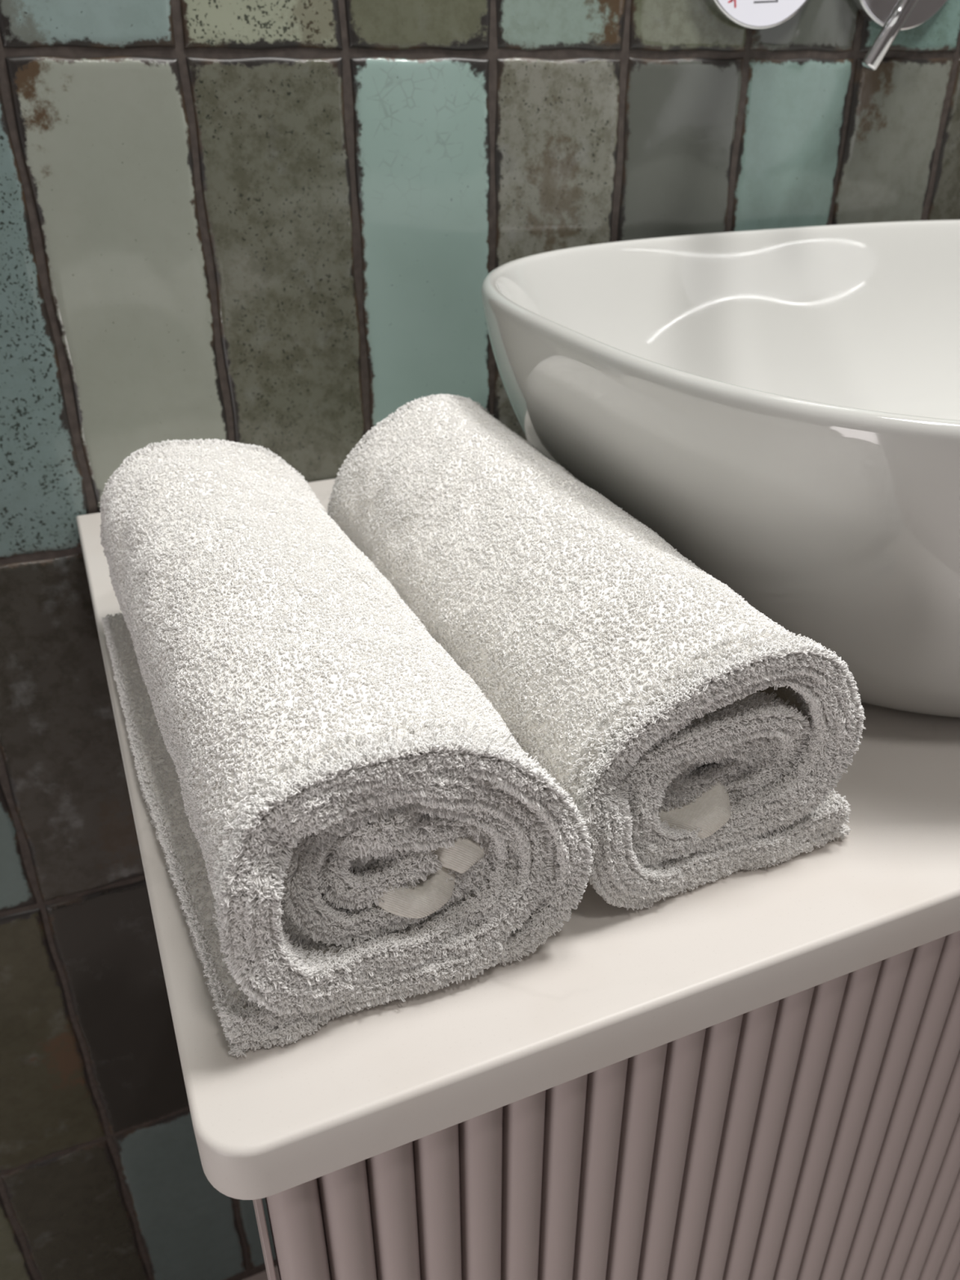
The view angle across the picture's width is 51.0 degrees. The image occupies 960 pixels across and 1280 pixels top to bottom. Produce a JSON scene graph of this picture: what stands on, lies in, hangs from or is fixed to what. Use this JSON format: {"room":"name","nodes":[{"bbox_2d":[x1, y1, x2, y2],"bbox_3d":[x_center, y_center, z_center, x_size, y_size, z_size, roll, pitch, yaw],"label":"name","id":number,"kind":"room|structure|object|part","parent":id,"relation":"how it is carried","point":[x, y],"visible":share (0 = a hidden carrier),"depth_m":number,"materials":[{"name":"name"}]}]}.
{"room":"bathroom","nodes":[
{"label":"bathroom","id":0,"kind":"room"},
{"bbox_2d":[244,1266,279,1279],"bbox_3d":[0.995,1.327,0.143,3.000,0.060,3.260,-12,31,-20],"label":"floor","id":1,"kind":"structure","parent":0,"point":[261,1276],"depth_m":1.15,"materials":[{"name":"beige tile"}]},
{"bbox_2d":[253,930,959,1279],"bbox_3d":[0.420,0.323,0.937,1.268,0.916,0.503,-12,31,-20],"label":"vanity cabinet","id":2,"kind":"object","parent":1,"relation":"on","point":[813,1133],"visible":0.23,"depth_m":0.39,"materials":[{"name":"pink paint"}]},
{"bbox_2d":[75,477,959,1199],"bbox_3d":[0.423,-0.086,0.705,1.300,0.024,0.511,-12,31,-20],"label":"countertop","id":3,"kind":"structure","parent":2,"relation":"on","point":[615,984],"depth_m":0.33,"materials":[{"name":"white stone"}]},
{"bbox_2d":[98,438,593,1057],"bbox_3d":[-0.083,0.007,0.415,0.127,0.102,0.304,-13,32,-21],"label":"rolled towel","id":4,"kind":"object","parent":3,"relation":"on","point":[345,821],"visible":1,"depth_m":0.32,"materials":[{"name":"white fabric"}]},
{"bbox_2d":[326,393,866,910],"bbox_3d":[0.030,-0.022,0.459,0.127,0.108,0.301,-12,31,-20],"label":"rolled towel","id":5,"kind":"object","parent":3,"relation":"on","point":[695,739],"visible":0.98,"depth_m":0.36,"materials":[{"name":"white fabric"}]},
{"bbox_2d":[480,219,959,717],"bbox_3d":[0.312,-0.134,0.605,0.602,0.157,0.487,-12,31,-20],"label":"vessel basin","id":6,"kind":"object","parent":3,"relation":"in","point":[780,407],"visible":0.86,"depth_m":0.45,"materials":[{"name":"white ceramic"}]},
{"bbox_2d":[0,0,959,1279],"bbox_3d":[0.365,-0.591,0.753,3.000,2.729,0.063,-12,31,-20],"label":"wall","id":7,"kind":"structure","parent":0,"point":[279,226],"depth_m":0.70,"materials":[{"name":"tile"}]},
{"bbox_2d":[708,0,808,29],"bbox_3d":[0.229,-0.442,0.618,0.109,0.109,0.180,-12,31,-20],"label":"clock","id":8,"kind":"object","parent":7,"relation":"attached to","point":[744,14],"visible":1,"depth_m":0.71,"materials":[{"name":"white metal"}]},
{"bbox_2d":[853,0,946,71],"bbox_3d":[0.321,-0.482,0.714,0.113,0.136,0.061,-12,31,-20],"label":"tap","id":9,"kind":"object","parent":7,"relation":"attached to","point":[892,16],"visible":1,"depth_m":0.73,"materials":[{"name":"silver metal"}]},
{"bbox_3d":[0.300,-0.448,0.702,0.053,0.089,0.013,-2,29,-4],"label":"lever rod","id":10,"kind":"part","parent":9,"relation":"part of","materials":[{"name":"silver metal"}]},
{"bbox_3d":[0.313,-0.506,0.730,0.109,0.109,0.007,-12,31,-20],"label":"plate","id":11,"kind":"part","parent":9,"relation":"part of","materials":[{"name":"silver metal"}]}
]}

